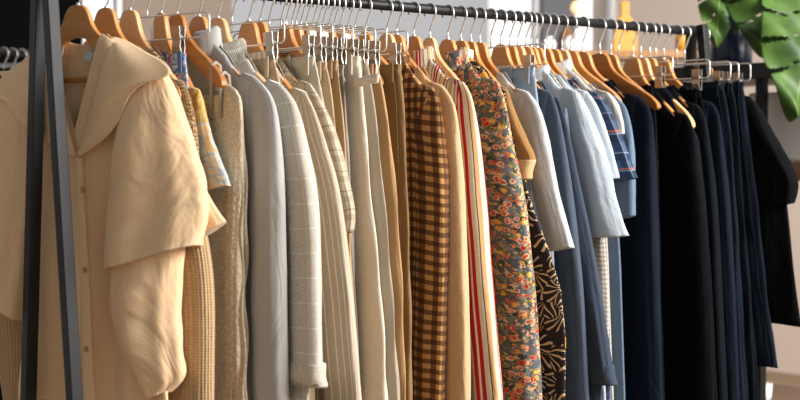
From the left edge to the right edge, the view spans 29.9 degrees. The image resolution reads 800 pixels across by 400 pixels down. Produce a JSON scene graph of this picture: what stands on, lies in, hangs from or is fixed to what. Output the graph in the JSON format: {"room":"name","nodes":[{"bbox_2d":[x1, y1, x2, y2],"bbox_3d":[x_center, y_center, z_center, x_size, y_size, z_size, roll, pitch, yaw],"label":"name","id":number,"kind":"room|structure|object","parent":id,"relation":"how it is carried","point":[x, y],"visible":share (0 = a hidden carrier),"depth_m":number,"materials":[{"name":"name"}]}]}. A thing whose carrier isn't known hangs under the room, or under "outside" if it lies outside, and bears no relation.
{"room":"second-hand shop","nodes":[
{"label":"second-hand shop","id":0,"kind":"room"},
{"bbox_2d":[0,0,487,399],"bbox_3d":[-1.074,-0.640,7.331,4.130,3.300,0.050,-1,2,-41],"label":"wall","id":1,"kind":"structure","parent":0,"point":[377,19],"depth_m":7.62,"materials":[{"name":"grey paint"}]},
{"bbox_2d":[539,0,575,49],"bbox_3d":[0.932,-0.691,9.037,0.279,3.300,0.080,-1,2,-41],"label":"trim","id":2,"kind":"structure","parent":0,"point":[558,7],"depth_m":8.96,"materials":[{"name":"grey paint"}]},
{"bbox_2d":[615,0,799,374],"bbox_3d":[3.512,-0.631,7.022,0.200,3.300,6.800,-1,2,-41],"label":"wall","id":3,"kind":"structure","parent":0,"point":[670,12],"depth_m":8.85,"materials":[{"name":"beige paint"}]},
{"bbox_2d":[766,371,799,387],"bbox_3d":[0.101,1.157,4.141,12.000,0.100,7.200,-1,2,-41],"label":"floor","id":4,"kind":"structure","parent":0,"point":[777,378],"depth_m":8.26,"materials":[{"name":"brown"}]},
{"bbox_2d":[20,0,712,399],"bbox_3d":[0.090,0.307,3.817,2.181,1.625,0.397,-1,2,-41],"label":"clothes rack","id":5,"kind":"object","parent":4,"relation":"on","point":[45,47],"visible":0.78,"depth_m":3.14,"materials":[{"name":"black"}]},
{"bbox_2d":[22,0,100,82],"bbox_3d":[-0.681,-0.361,3.155,0.371,0.241,0.027,1,2,25],"label":"wooden hanger","id":6,"kind":"object","parent":5,"relation":"hanging from","point":[78,22],"visible":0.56,"depth_m":3.15,"materials":[{"name":"brown wood"}]},
{"bbox_2d":[0,33,225,399],"bbox_3d":[-0.690,0.076,3.175,0.724,0.850,0.134,1,2,25],"label":"coat","id":7,"kind":"object","parent":6,"relation":"hanging from","point":[140,197],"visible":0.75,"depth_m":3.09,"materials":[{"name":"beige fabric"}]},
{"bbox_2d":[83,0,127,43],"bbox_3d":[-0.631,-0.354,3.199,0.332,0.256,0.027,1,2,29],"label":"wooden hanger","id":8,"kind":"object","parent":5,"relation":"hanging from","point":[106,21],"visible":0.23,"depth_m":3.19,"materials":[{"name":"brown wood"}]},
{"bbox_2d":[0,45,214,399],"bbox_3d":[-0.655,0.097,3.233,0.620,0.850,0.052,1,2,29],"label":"cardigan","id":9,"kind":"object","parent":8,"relation":"hanging from","point":[198,295],"visible":0.11,"depth_m":3.09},
{"bbox_2d":[119,0,180,98],"bbox_3d":[-0.587,-0.347,3.238,0.332,0.274,0.027,1,2,35],"label":"wooden hanger","id":10,"kind":"object","parent":5,"relation":"hanging from","point":[130,24],"visible":0.24,"depth_m":3.23,"materials":[{"name":"brown wood"}]},
{"bbox_2d":[145,46,199,157],"bbox_3d":[-0.577,0.099,3.252,0.420,0.859,0.048,1,2,35],"label":"cardigan","id":11,"kind":"object","parent":10,"relation":"hanging from","point":[186,101],"visible":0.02,"depth_m":3.13,"materials":[{"name":"fabric"}]},
{"bbox_2d":[118,0,209,53],"bbox_3d":[-0.551,-0.399,3.269,0.394,0.172,0.021,1,2,38],"label":"hanger","id":12,"kind":"object","parent":5,"relation":"hanging from","point":[178,38],"visible":0.52,"depth_m":3.20,"materials":[{"name":"silver metal"}]},
{"bbox_2d":[162,51,187,89],"bbox_3d":[-0.552,0.104,3.284,0.282,0.863,0.025,1,2,39],"label":"trousers","id":13,"kind":"object","parent":12,"relation":"hanging from","point":[176,62],"visible":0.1,"depth_m":3.20,"materials":[{"name":"fabric"}]},
{"bbox_2d":[149,0,193,100],"bbox_3d":[-0.528,-0.343,3.290,0.030,0.285,0.282,-2,2,-44],"label":"wooden hanger","id":14,"kind":"object","parent":5,"relation":"hanging from","point":[160,29],"visible":0.35,"depth_m":3.28,"materials":[{"name":"brown wood"}]},
{"bbox_2d":[168,51,230,190],"bbox_3d":[-0.508,0.096,3.288,0.045,0.848,0.429,-2,2,-44],"label":"shirt","id":15,"kind":"object","parent":14,"relation":"hanging from","point":[217,178],"visible":0.08,"depth_m":3.16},
{"bbox_2d":[161,0,226,87],"bbox_3d":[-0.498,-0.364,3.315,0.359,0.244,0.027,2,2,44],"label":"wooden hanger","id":16,"kind":"object","parent":5,"relation":"hanging from","point":[196,55],"visible":0.54,"depth_m":3.26,"materials":[{"name":"brown wood"}]},
{"bbox_2d":[202,61,248,399],"bbox_3d":[-0.494,0.105,3.332,0.477,0.815,0.052,2,2,44],"label":"sweater","id":17,"kind":"object","parent":16,"relation":"hanging from","point":[229,247],"visible":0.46,"depth_m":3.18,"materials":[{"name":"beige fabric"}]},
{"bbox_2d":[189,0,241,77],"bbox_3d":[-0.454,-0.358,3.353,0.027,0.258,0.381,-2,2,-44],"label":"wooden hanger","id":18,"kind":"object","parent":5,"relation":"hanging from","point":[198,23],"visible":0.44,"depth_m":3.35,"materials":[{"name":"brown wood"}]},
{"bbox_2d":[186,26,288,399],"bbox_3d":[-0.432,0.070,3.354,0.077,0.918,0.553,-2,2,-44],"label":"coat","id":19,"kind":"object","parent":18,"relation":"hanging from","point":[267,376],"visible":0.35,"depth_m":3.17,"materials":[{"name":"grey fabric"}]},
{"bbox_2d":[210,0,266,84],"bbox_3d":[-0.416,-0.351,3.386,0.027,0.275,0.430,-2,2,-43],"label":"wooden hanger","id":20,"kind":"object","parent":5,"relation":"hanging from","point":[222,23],"visible":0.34,"depth_m":3.37,"materials":[{"name":"brown wood"}]},
{"bbox_2d":[223,38,327,399],"bbox_3d":[-0.379,0.090,3.372,0.077,0.907,0.648,-2,2,-43],"label":"jacket","id":21,"kind":"object","parent":20,"relation":"hanging from","point":[307,368],"visible":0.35,"depth_m":3.16,"materials":[{"name":"beige fabric"}]},
{"bbox_2d":[228,0,284,58],"bbox_3d":[-0.382,-0.401,3.414,0.018,0.176,0.394,-2,2,-42],"label":"hanger","id":22,"kind":"object","parent":5,"relation":"hanging from","point":[271,38],"visible":0.57,"depth_m":3.30,"materials":[{"name":"silver metal"}]},
{"bbox_2d":[250,57,314,399],"bbox_3d":[-0.383,0.102,3.429,0.033,0.860,0.612,-2,2,-42],"label":"trousers","id":23,"kind":"object","parent":22,"relation":"hanging from","point":[266,67],"visible":0.1,"depth_m":3.30,"materials":[{"name":"beige fabric"}]},
{"bbox_2d":[238,0,291,92],"bbox_3d":[-0.352,-0.345,3.442,0.027,0.290,0.385,-2,2,-43],"label":"wooden hanger","id":24,"kind":"object","parent":5,"relation":"hanging from","point":[249,32],"visible":0.33,"depth_m":3.43,"materials":[{"name":"brown wood"}]},
{"bbox_2d":[247,50,361,399],"bbox_3d":[-0.298,0.092,3.409,0.075,0.879,0.647,-2,2,-43],"label":"blazer","id":25,"kind":"object","parent":24,"relation":"hanging from","point":[339,333],"visible":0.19,"depth_m":3.22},
{"bbox_2d":[254,0,296,83],"bbox_3d":[-0.327,-0.356,3.463,0.030,0.269,0.343,-2,2,-43],"label":"wooden hanger","id":26,"kind":"object","parent":5,"relation":"hanging from","point":[262,26],"visible":0.23,"depth_m":3.45,"materials":[{"name":"brown wood"}]},
{"bbox_2d":[278,59,354,233],"bbox_3d":[-0.292,0.101,3.444,0.051,0.848,0.561,-2,2,-43],"label":"shirt","id":27,"kind":"object","parent":26,"relation":"hanging from","point":[332,141],"visible":0.14,"depth_m":3.27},
{"bbox_2d":[230,0,320,57],"bbox_3d":[-0.304,-0.402,3.482,0.018,0.178,0.394,-1,2,-41],"label":"hanger","id":28,"kind":"object","parent":5,"relation":"hanging from","point":[308,41],"visible":0.57,"depth_m":3.37,"materials":[{"name":"silver metal"}]},
{"bbox_2d":[281,55,324,105],"bbox_3d":[-0.303,0.102,3.495,0.030,0.879,0.608,-1,2,-41],"label":"trousers","id":29,"kind":"object","parent":28,"relation":"hanging from","point":[303,68],"visible":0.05,"depth_m":3.36,"materials":[{"name":"beige fabric"}]},
{"bbox_2d":[233,0,333,62],"bbox_3d":[-0.278,-0.403,3.504,0.018,0.178,0.394,-1,2,-41],"label":"hanger","id":30,"kind":"object","parent":5,"relation":"hanging from","point":[320,54],"visible":0.58,"depth_m":3.39,"materials":[{"name":"silver metal"}]},
{"bbox_2d":[316,61,335,129],"bbox_3d":[-0.280,0.111,3.521,0.030,0.875,0.541,-1,2,-41],"label":"trousers","id":31,"kind":"object","parent":30,"relation":"hanging from","point":[322,69],"visible":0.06,"depth_m":3.37,"materials":[{"name":"beige fabric"}]},
{"bbox_2d":[277,0,301,56],"bbox_3d":[-0.272,-0.382,3.510,0.027,0.221,0.274,-2,2,-42],"label":"wooden hanger","id":32,"kind":"object","parent":5,"relation":"hanging from","point":[290,41],"visible":0.37,"depth_m":3.50,"materials":[{"name":"brown wood"}]},
{"bbox_2d":[270,0,344,61],"bbox_3d":[-0.254,-0.403,3.525,0.018,0.179,0.394,-1,2,-41],"label":"hanger","id":33,"kind":"object","parent":5,"relation":"hanging from","point":[331,52],"visible":0.52,"depth_m":3.41,"materials":[{"name":"silver metal"}]},
{"bbox_2d":[326,59,354,309],"bbox_3d":[-0.252,0.110,3.538,0.029,0.886,0.496,-1,2,-41],"label":"trousers","id":34,"kind":"object","parent":33,"relation":"hanging from","point":[332,67],"visible":0.09,"depth_m":3.39,"materials":[{"name":"beige fabric"}]},
{"bbox_2d":[295,0,353,64],"bbox_3d":[-0.234,-0.403,3.542,0.018,0.179,0.394,-1,2,-41],"label":"hanger","id":35,"kind":"object","parent":5,"relation":"hanging from","point":[341,58],"visible":0.44,"depth_m":3.43,"materials":[{"name":"silver metal"}]},
{"bbox_2d":[338,64,358,355],"bbox_3d":[-0.234,0.117,3.558,0.026,0.882,0.447,-1,2,-41],"label":"trousers","id":36,"kind":"object","parent":35,"relation":"hanging from","point":[340,67],"visible":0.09,"depth_m":3.42,"materials":[{"name":"grey fabric"}]},
{"bbox_2d":[307,0,365,56],"bbox_3d":[-0.207,-0.404,3.565,0.018,0.180,0.394,-1,2,-41],"label":"hanger","id":37,"kind":"object","parent":5,"relation":"hanging from","point":[354,51],"visible":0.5,"depth_m":3.45,"materials":[{"name":"silver metal"}]},
{"bbox_2d":[341,55,387,399],"bbox_3d":[-0.206,0.105,3.579,0.044,0.901,0.553,-1,2,-41],"label":"trousers","id":38,"kind":"object","parent":37,"relation":"hanging from","point":[371,328],"visible":0.29,"depth_m":3.42,"materials":[{"name":"white fabric"}]},
{"bbox_2d":[322,0,375,62],"bbox_3d":[-0.184,-0.404,3.585,0.018,0.180,0.394,-1,2,-41],"label":"hanger","id":39,"kind":"object","parent":5,"relation":"hanging from","point":[363,53],"visible":0.47,"depth_m":3.47,"materials":[{"name":"silver metal"}]},
{"bbox_2d":[360,58,399,399],"bbox_3d":[-0.187,0.108,3.604,0.031,0.898,0.576,-1,2,-41],"label":"trousers","id":40,"kind":"object","parent":39,"relation":"hanging from","point":[376,181],"visible":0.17,"depth_m":3.42,"materials":[{"name":"beige fabric"}]},
{"bbox_2d":[328,0,386,65],"bbox_3d":[-0.159,-0.404,3.607,0.018,0.181,0.394,-1,2,-41],"label":"hanger","id":41,"kind":"object","parent":5,"relation":"hanging from","point":[372,54],"visible":0.44,"depth_m":3.49,"materials":[{"name":"silver metal"}]},
{"bbox_2d":[369,64,405,399],"bbox_3d":[-0.159,0.116,3.622,0.033,0.891,0.543,-1,2,-40],"label":"trousers","id":42,"kind":"object","parent":41,"relation":"hanging from","point":[386,156],"visible":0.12,"depth_m":3.45,"materials":[{"name":"fabric"}]},
{"bbox_2d":[349,0,407,63],"bbox_3d":[-0.109,-0.405,3.649,0.018,0.182,0.394,-1,2,-41],"label":"hanger","id":43,"kind":"object","parent":5,"relation":"hanging from","point":[394,48],"visible":0.56,"depth_m":3.54,"materials":[{"name":"silver metal"}]},
{"bbox_2d":[379,63,412,399],"bbox_3d":[-0.111,0.119,3.665,0.045,0.909,0.421,-1,2,-41],"label":"trousers","id":44,"kind":"object","parent":43,"relation":"hanging from","point":[391,74],"visible":0.2,"depth_m":3.52,"materials":[{"name":"brown fabric"}]},
{"bbox_2d":[379,0,426,102],"bbox_3d":[-0.037,-0.366,3.712,0.027,0.265,0.332,-2,2,-42],"label":"wooden hanger","id":45,"kind":"object","parent":5,"relation":"hanging from","point":[390,38],"visible":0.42,"depth_m":3.71,"materials":[{"name":"brown wood"}]},
{"bbox_2d":[385,53,449,399],"bbox_3d":[-0.031,0.111,3.731,0.072,0.949,0.437,-2,2,-42],"label":"shirt","id":46,"kind":"object","parent":45,"relation":"hanging from","point":[426,151],"visible":0.38,"depth_m":3.59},
{"bbox_2d":[393,0,431,86],"bbox_3d":[-0.013,-0.370,3.733,0.027,0.258,0.332,-2,2,-42],"label":"wooden hanger","id":47,"kind":"object","parent":5,"relation":"hanging from","point":[398,38],"visible":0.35,"depth_m":3.72,"materials":[{"name":"brown wood"}]},
{"bbox_2d":[414,66,470,399],"bbox_3d":[0.005,0.127,3.736,0.047,0.913,0.470,-2,2,-42],"label":"shirt","id":48,"kind":"object","parent":47,"relation":"hanging from","point":[458,353],"visible":0.18,"depth_m":3.57,"materials":[{"name":"beige fabric"}]},
{"bbox_2d":[406,1,448,82],"bbox_3d":[0.030,-0.377,3.770,0.027,0.245,0.332,-2,2,-42],"label":"wooden hanger","id":49,"kind":"object","parent":5,"relation":"hanging from","point":[415,43],"visible":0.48,"depth_m":3.76,"materials":[{"name":"brown wood"}]},
{"bbox_2d":[410,46,502,399],"bbox_3d":[0.065,0.098,3.757,0.075,0.970,0.533,-2,2,-42],"label":"shirt","id":50,"kind":"object","parent":49,"relation":"hanging from","point":[486,377],"visible":0.26,"depth_m":3.59,"materials":[{"name":"fabric"}]},
{"bbox_2d":[423,3,459,79],"bbox_3d":[0.071,-0.379,3.805,0.027,0.245,0.283,-2,2,-42],"label":"wooden hanger","id":51,"kind":"object","parent":5,"relation":"hanging from","point":[429,41],"visible":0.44,"depth_m":3.79,"materials":[{"name":"brown wood"}]},
{"bbox_2d":[439,4,481,81],"bbox_3d":[0.118,-0.382,3.845,0.027,0.241,0.332,-2,2,-42],"label":"wooden hanger","id":52,"kind":"object","parent":5,"relation":"hanging from","point":[447,45],"visible":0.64,"depth_m":3.84,"materials":[{"name":"brown wood"}]},
{"bbox_2d":[445,47,541,399],"bbox_3d":[0.160,0.099,3.824,0.077,0.982,0.558,-2,2,-42],"label":"floral dress","id":53,"kind":"object","parent":52,"relation":"hanging from","point":[511,252],"visible":0.39,"depth_m":3.67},
{"bbox_2d":[454,5,491,79],"bbox_3d":[0.154,-0.375,3.876,0.030,0.255,0.332,-2,2,-42],"label":"wooden hanger","id":54,"kind":"object","parent":5,"relation":"hanging from","point":[460,43],"visible":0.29,"depth_m":3.86,"materials":[{"name":"brown wood"}]},
{"bbox_2d":[470,59,565,399],"bbox_3d":[0.205,0.105,3.837,0.052,0.931,0.574,-2,2,-42],"label":"dress","id":55,"kind":"object","parent":54,"relation":"hanging from","point":[551,326],"visible":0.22,"depth_m":3.67,"materials":[{"name":"black fabric"}]},
{"bbox_2d":[474,7,515,92],"bbox_3d":[0.204,-0.372,3.920,0.027,0.265,0.332,-2,2,-42],"label":"wooden hanger","id":56,"kind":"object","parent":5,"relation":"hanging from","point":[483,49],"visible":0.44,"depth_m":3.90,"materials":[{"name":"brown wood"}]},
{"bbox_2d":[495,72,574,250],"bbox_3d":[0.243,0.130,3.901,0.049,0.922,0.543,-2,2,-42],"label":"shirt","id":57,"kind":"object","parent":56,"relation":"hanging from","point":[544,184],"visible":0.15,"depth_m":3.74,"materials":[{"name":"fabric"}]},
{"bbox_2d":[491,9,515,68],"bbox_3d":[0.262,-0.375,3.970,0.027,0.262,0.332,-2,2,-42],"label":"wooden hanger","id":58,"kind":"object","parent":5,"relation":"hanging from","point":[500,56],"visible":0.38,"depth_m":3.96,"materials":[{"name":"brown wood"}]},
{"bbox_2d":[537,88,588,399],"bbox_3d":[0.298,0.139,3.952,0.049,0.938,0.542,-2,2,-42],"label":"shirt","id":59,"kind":"object","parent":58,"relation":"hanging from","point":[567,262],"visible":0.2,"depth_m":3.79,"materials":[{"name":"fabric"}]},
{"bbox_2d":[486,8,544,71],"bbox_3d":[0.239,-0.410,3.949,0.018,0.190,0.394,-1,2,-41],"label":"hanger","id":60,"kind":"object","parent":5,"relation":"hanging from","point":[528,60],"visible":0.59,"depth_m":3.85,"materials":[{"name":"silver metal"}]},
{"bbox_2d":[497,66,553,263],"bbox_3d":[0.240,0.126,3.963,0.034,0.962,0.516,-1,2,-41],"label":"trousers","id":61,"kind":"object","parent":60,"relation":"hanging from","point":[521,78],"visible":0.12,"depth_m":3.83,"materials":[{"name":"fabric"}]},
{"bbox_2d":[503,10,540,88],"bbox_3d":[0.288,-0.367,3.992,0.027,0.279,0.332,-2,2,-42],"label":"wooden hanger","id":62,"kind":"object","parent":5,"relation":"hanging from","point":[514,53],"visible":0.24,"depth_m":3.98,"materials":[{"name":"brown wood"}]},
{"bbox_2d":[536,81,617,399],"bbox_3d":[0.342,0.131,3.957,0.051,0.884,0.591,-2,2,-42],"label":"shirt","id":63,"kind":"object","parent":62,"relation":"hanging from","point":[601,370],"visible":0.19,"depth_m":3.78,"materials":[{"name":"fabric"}]},
{"bbox_2d":[520,11,559,86],"bbox_3d":[0.334,-0.380,4.031,0.027,0.256,0.332,-2,2,-42],"label":"wooden hanger","id":64,"kind":"object","parent":5,"relation":"hanging from","point":[529,51],"visible":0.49,"depth_m":4.02,"materials":[{"name":"brown wood"}]},
{"bbox_2d":[535,65,628,399],"bbox_3d":[0.383,0.119,4.003,0.071,0.962,0.586,-2,2,-42],"label":"shirt","id":65,"kind":"object","parent":64,"relation":"hanging from","point":[605,219],"visible":0.16,"depth_m":3.85,"materials":[{"name":"blue fabric"}]},
{"bbox_2d":[525,12,562,86],"bbox_3d":[0.348,-0.376,4.043,0.027,0.264,0.332,-2,2,-42],"label":"wooden hanger","id":66,"kind":"object","parent":5,"relation":"hanging from","point":[537,55],"visible":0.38,"depth_m":4.03,"materials":[{"name":"brown wood"}]},
{"bbox_2d":[550,70,608,336],"bbox_3d":[0.369,0.003,4.037,0.049,0.713,0.493,-2,2,-43],"label":"shirt","id":67,"kind":"object","parent":66,"relation":"hanging from","point":[599,246],"visible":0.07,"depth_m":3.87,"materials":[{"name":"fabric"}]},
{"bbox_2d":[530,12,570,87],"bbox_3d":[0.366,-0.380,4.059,0.027,0.258,0.332,-2,2,-42],"label":"wooden hanger","id":68,"kind":"object","parent":5,"relation":"hanging from","point":[541,51],"visible":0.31,"depth_m":4.04,"materials":[{"name":"brown wood"}]},
{"bbox_2d":[556,74,619,179],"bbox_3d":[0.390,0.136,4.056,0.048,0.946,0.514,-2,2,-42],"label":"shirt","id":69,"kind":"object","parent":68,"relation":"hanging from","point":[589,101],"visible":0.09,"depth_m":3.89,"materials":[{"name":"fabric"}]},
{"bbox_2d":[538,13,581,89],"bbox_3d":[0.389,-0.378,4.079,0.027,0.263,0.352,-2,2,-42],"label":"wooden hanger","id":70,"kind":"object","parent":5,"relation":"hanging from","point":[550,57],"visible":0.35,"depth_m":4.06,"materials":[{"name":"brown wood"}]},
{"bbox_2d":[567,78,637,399],"bbox_3d":[0.423,0.142,4.066,0.049,0.939,0.561,-2,2,-42],"label":"shirt","id":71,"kind":"object","parent":70,"relation":"hanging from","point":[626,170],"visible":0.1,"depth_m":3.89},
{"bbox_2d":[547,13,590,90],"bbox_3d":[0.413,-0.380,4.099,0.027,0.259,0.366,-2,2,-42],"label":"wooden hanger","id":72,"kind":"object","parent":5,"relation":"hanging from","point":[557,54],"visible":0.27,"depth_m":4.08,"materials":[{"name":"brown wood"}]},
{"bbox_2d":[556,59,624,399],"bbox_3d":[0.421,0.114,4.117,0.071,1.002,0.492,-2,2,-42],"label":"shirt","id":73,"kind":"object","parent":72,"relation":"hanging from","point":[565,66],"visible":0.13,"depth_m":3.97,"materials":[{"name":"fabric"}]},
{"bbox_2d":[555,14,595,88],"bbox_3d":[0.440,-0.375,4.123,0.027,0.270,0.359,-2,2,-42],"label":"wooden hanger","id":74,"kind":"object","parent":5,"relation":"hanging from","point":[565,54],"visible":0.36,"depth_m":4.11,"materials":[{"name":"brown wood"}]},
{"bbox_2d":[588,83,635,399],"bbox_3d":[0.449,0.149,4.134,0.047,0.936,0.499,-2,2,-42],"label":"dress","id":75,"kind":"object","parent":74,"relation":"hanging from","point":[625,191],"visible":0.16,"depth_m":3.98,"materials":[{"name":"fabric"}]},
{"bbox_2d":[564,15,621,100],"bbox_3d":[0.468,-0.384,4.146,0.027,0.254,0.376,-2,2,-42],"label":"wooden hanger","id":76,"kind":"object","parent":5,"relation":"hanging from","point":[576,59],"visible":0.43,"depth_m":4.11,"materials":[{"name":"brown wood"}]},
{"bbox_2d":[577,16,624,97],"bbox_3d":[0.505,-0.378,4.178,0.027,0.268,0.373,-2,2,-42],"label":"wooden hanger","id":77,"kind":"object","parent":5,"relation":"hanging from","point":[586,57],"visible":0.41,"depth_m":4.16,"materials":[{"name":"brown wood"}]},
{"bbox_2d":[604,80,662,399],"bbox_3d":[0.520,0.153,4.184,0.054,0.970,0.531,-2,2,-42],"label":"jumper","id":78,"kind":"object","parent":77,"relation":"hanging from","point":[639,251],"visible":0.26,"depth_m":4.01,"materials":[{"name":"fabric"}]},
{"bbox_2d":[592,18,660,109],"bbox_3d":[0.558,-0.381,4.224,0.027,0.264,0.442,-2,2,-42],"label":"wooden hanger","id":79,"kind":"object","parent":5,"relation":"hanging from","point":[602,62],"visible":0.56,"depth_m":4.17,"materials":[{"name":"brown wood"}]},
{"bbox_2d":[606,19,672,87],"bbox_3d":[0.625,-0.415,4.280,0.018,0.200,0.394,-1,2,-41],"label":"hanger","id":80,"kind":"object","parent":5,"relation":"hanging from","point":[660,74],"visible":0.56,"depth_m":4.17,"materials":[{"name":"silver metal"}]},
{"bbox_2d":[624,84,664,399],"bbox_3d":[0.626,0.163,4.295,0.033,0.996,0.354,-1,2,-41],"label":"trousers","id":81,"kind":"object","parent":80,"relation":"hanging from","point":[648,88],"visible":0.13,"depth_m":4.18,"materials":[{"name":"fabric"}]},
{"bbox_2d":[623,21,673,115],"bbox_3d":[0.666,-0.359,4.317,0.027,0.314,0.354,-2,2,-42],"label":"wooden hanger","id":82,"kind":"object","parent":5,"relation":"hanging from","point":[632,67],"visible":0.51,"depth_m":4.30,"materials":[{"name":"brown wood"}]},
{"bbox_2d":[653,85,714,399],"bbox_3d":[0.690,0.163,4.318,0.052,0.986,0.531,-2,2,-42],"label":"blazer","id":83,"kind":"object","parent":82,"relation":"hanging from","point":[685,281],"visible":0.35,"depth_m":4.18,"materials":[{"name":"black fabric"}]},
{"bbox_2d":[635,21,694,128],"bbox_3d":[0.692,-0.360,4.340,0.027,0.314,0.398,-2,2,-42],"label":"wooden hanger","id":84,"kind":"object","parent":5,"relation":"hanging from","point":[646,66],"visible":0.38,"depth_m":4.32,"materials":[{"name":"brown wood"}]},
{"bbox_2d":[648,80,716,399],"bbox_3d":[0.724,0.156,4.329,0.046,1.010,0.472,-2,2,-42],"label":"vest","id":85,"kind":"object","parent":84,"relation":"hanging from","point":[668,96],"visible":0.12,"depth_m":4.18,"materials":[{"name":"fabric"}]},
{"bbox_2d":[644,22,687,106],"bbox_3d":[0.723,-0.376,4.366,0.027,0.284,0.332,-2,2,-42],"label":"wooden hanger","id":86,"kind":"object","parent":5,"relation":"hanging from","point":[653,62],"visible":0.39,"depth_m":4.35,"materials":[{"name":"brown wood"}]},
{"bbox_2d":[666,85,727,399],"bbox_3d":[0.749,0.166,4.362,0.051,0.996,0.497,-2,2,-42],"label":"shirt","id":87,"kind":"object","parent":86,"relation":"hanging from","point":[701,129],"visible":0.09,"depth_m":4.20,"materials":[{"name":"fabric"}]},
{"bbox_2d":[658,23,682,88],"bbox_3d":[0.771,-0.381,4.407,0.027,0.275,0.332,-2,2,-42],"label":"wooden hanger","id":88,"kind":"object","parent":5,"relation":"hanging from","point":[668,70],"visible":0.3,"depth_m":4.39,"materials":[{"name":"brown wood"}]},
{"bbox_2d":[679,84,739,399],"bbox_3d":[0.793,0.166,4.405,0.048,1.007,0.489,-2,2,-42],"label":"shirt","id":89,"kind":"object","parent":88,"relation":"hanging from","point":[712,115],"visible":0.16,"depth_m":4.24,"materials":[{"name":"fabric"}]},
{"bbox_2d":[671,24,730,85],"bbox_3d":[0.821,-0.418,4.449,0.018,0.204,0.394,-1,2,-41],"label":"hanger","id":90,"kind":"object","parent":5,"relation":"hanging from","point":[717,75],"visible":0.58,"depth_m":4.34,"materials":[{"name":"silver metal"}]},
{"bbox_2d":[667,80,747,399],"bbox_3d":[0.819,0.157,4.470,0.040,1.030,0.541,-1,2,-41],"label":"trousers","id":91,"kind":"object","parent":90,"relation":"hanging from","point":[712,92],"visible":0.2,"depth_m":4.30,"materials":[{"name":"fabric"}]},
{"bbox_2d":[673,25,738,85],"bbox_3d":[0.850,-0.419,4.474,0.018,0.205,0.394,-1,2,-41],"label":"hanger","id":92,"kind":"object","parent":5,"relation":"hanging from","point":[726,75],"visible":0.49,"depth_m":4.40,"materials":[{"name":"silver metal"}]},
{"bbox_2d":[723,82,758,399],"bbox_3d":[0.850,0.160,4.491,0.031,1.028,0.553,-1,2,-41],"label":"trousers","id":93,"kind":"object","parent":92,"relation":"hanging from","point":[749,337],"visible":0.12,"depth_m":4.32,"materials":[{"name":"fabric"}]},
{"bbox_2d":[673,27,750,82],"bbox_3d":[0.893,-0.419,4.511,0.018,0.206,0.394,-1,2,-41],"label":"hanger","id":94,"kind":"object","parent":5,"relation":"hanging from","point":[735,75],"visible":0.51,"depth_m":4.40,"materials":[{"name":"silver metal"}]},
{"bbox_2d":[733,81,777,367],"bbox_3d":[0.892,0.059,4.526,0.036,0.838,0.592,-1,2,-41],"label":"trousers","id":95,"kind":"object","parent":94,"relation":"hanging from","point":[763,331],"visible":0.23,"depth_m":4.36,"materials":[{"name":"fabric"}]},
{"bbox_2d":[567,50,698,62],"bbox_3d":[0.907,0.220,6.185,0.726,1.650,0.300,0,2,0],"label":"display shelf","id":96,"kind":"object","parent":4,"relation":"on","point":[623,53],"visible":0.02,"depth_m":6.01,"materials":[{"name":"brown wood"}]},
{"bbox_2d":[612,1,637,49],"bbox_3d":[0.915,-0.705,6.101,0.100,0.206,0.032,0,2,-3],"label":"vase","id":97,"kind":"object","parent":96,"relation":"on","point":[627,40],"visible":0.66,"depth_m":6.09,"materials":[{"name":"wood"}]},
{"bbox_2d":[673,60,799,399],"bbox_3d":[1.501,0.309,5.050,0.460,1.540,1.500,-1,2,-41],"label":"shelving unit","id":98,"kind":"object","parent":4,"relation":"on","point":[761,78],"visible":0.18,"depth_m":5.06,"materials":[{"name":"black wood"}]},
{"bbox_2d":[710,11,752,64],"bbox_3d":[1.147,-0.603,5.196,0.146,0.275,0.146,-1,2,-41],"label":"vase","id":99,"kind":"object","parent":98,"relation":"on","point":[736,48],"visible":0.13,"depth_m":5.13,"materials":[{"name":"blue"}]},
{"bbox_2d":[698,0,799,121],"bbox_3d":[1.217,-0.577,4.944,0.438,0.651,0.310,1,2,40],"label":"monstera","id":100,"kind":"object","parent":99,"relation":"in","point":[767,35],"visible":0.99,"depth_m":4.85,"materials":[{"name":"green plant"}]},
{"bbox_2d":[749,92,799,162],"bbox_3d":[1.381,-0.249,5.172,0.260,0.240,0.260,-1,2,-41],"label":"storage box","id":101,"kind":"object","parent":98,"relation":"on","point":[787,133],"visible":0.37,"depth_m":5.07,"materials":[{"name":"white"}]},
{"bbox_3d":[0.654,0.840,8.863,0.430,0.250,0.050,-1,2,-41],"label":"wall","id":102,"kind":"structure","parent":0,"visible":0},
{"bbox_2d":[488,0,538,56],"bbox_3d":[0.654,-0.659,8.818,0.430,2.750,0.040,-1,2,-41],"label":"window","id":103,"kind":"structure","parent":102,"relation":"in","point":[522,5],"depth_m":8.81,"materials":[{"name":"white"}]},
{"bbox_3d":[1.180,0.826,9.316,0.402,0.250,0.050,-1,2,-41],"label":"wall","id":104,"kind":"structure","parent":0,"visible":0},
{"bbox_2d":[576,0,614,80],"bbox_3d":[1.181,-0.673,9.271,0.402,2.750,0.040,-1,2,-41],"label":"window","id":105,"kind":"structure","parent":104,"relation":"in","point":[594,9],"depth_m":9.28,"materials":[{"name":"white"}]},
{"label":"wooden hanger","id":106,"kind":"object","parent":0,"visible":0},
{"bbox_2d":[744,95,799,326],"bbox_3d":[0.965,0.007,4.495,0.064,0.710,0.564,-2,2,-42],"label":"blouse","id":107,"kind":"object","parent":106,"relation":"hanging from","point":[777,185],"visible":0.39,"depth_m":4.34,"materials":[{"name":"black fabric"}]},
{"bbox_3d":[-1.406,0.893,7.092,0.222,0.250,0.050,-1,2,-41],"label":"wall","id":108,"kind":"structure","parent":0,"visible":0},
{"bbox_2d":[82,0,121,43],"bbox_3d":[-1.405,-0.606,7.047,0.222,2.750,0.040,-1,2,-41],"label":"window","id":109,"kind":"structure","parent":108,"relation":"in","point":[93,6],"depth_m":7.04,"materials":[{"name":"white"}]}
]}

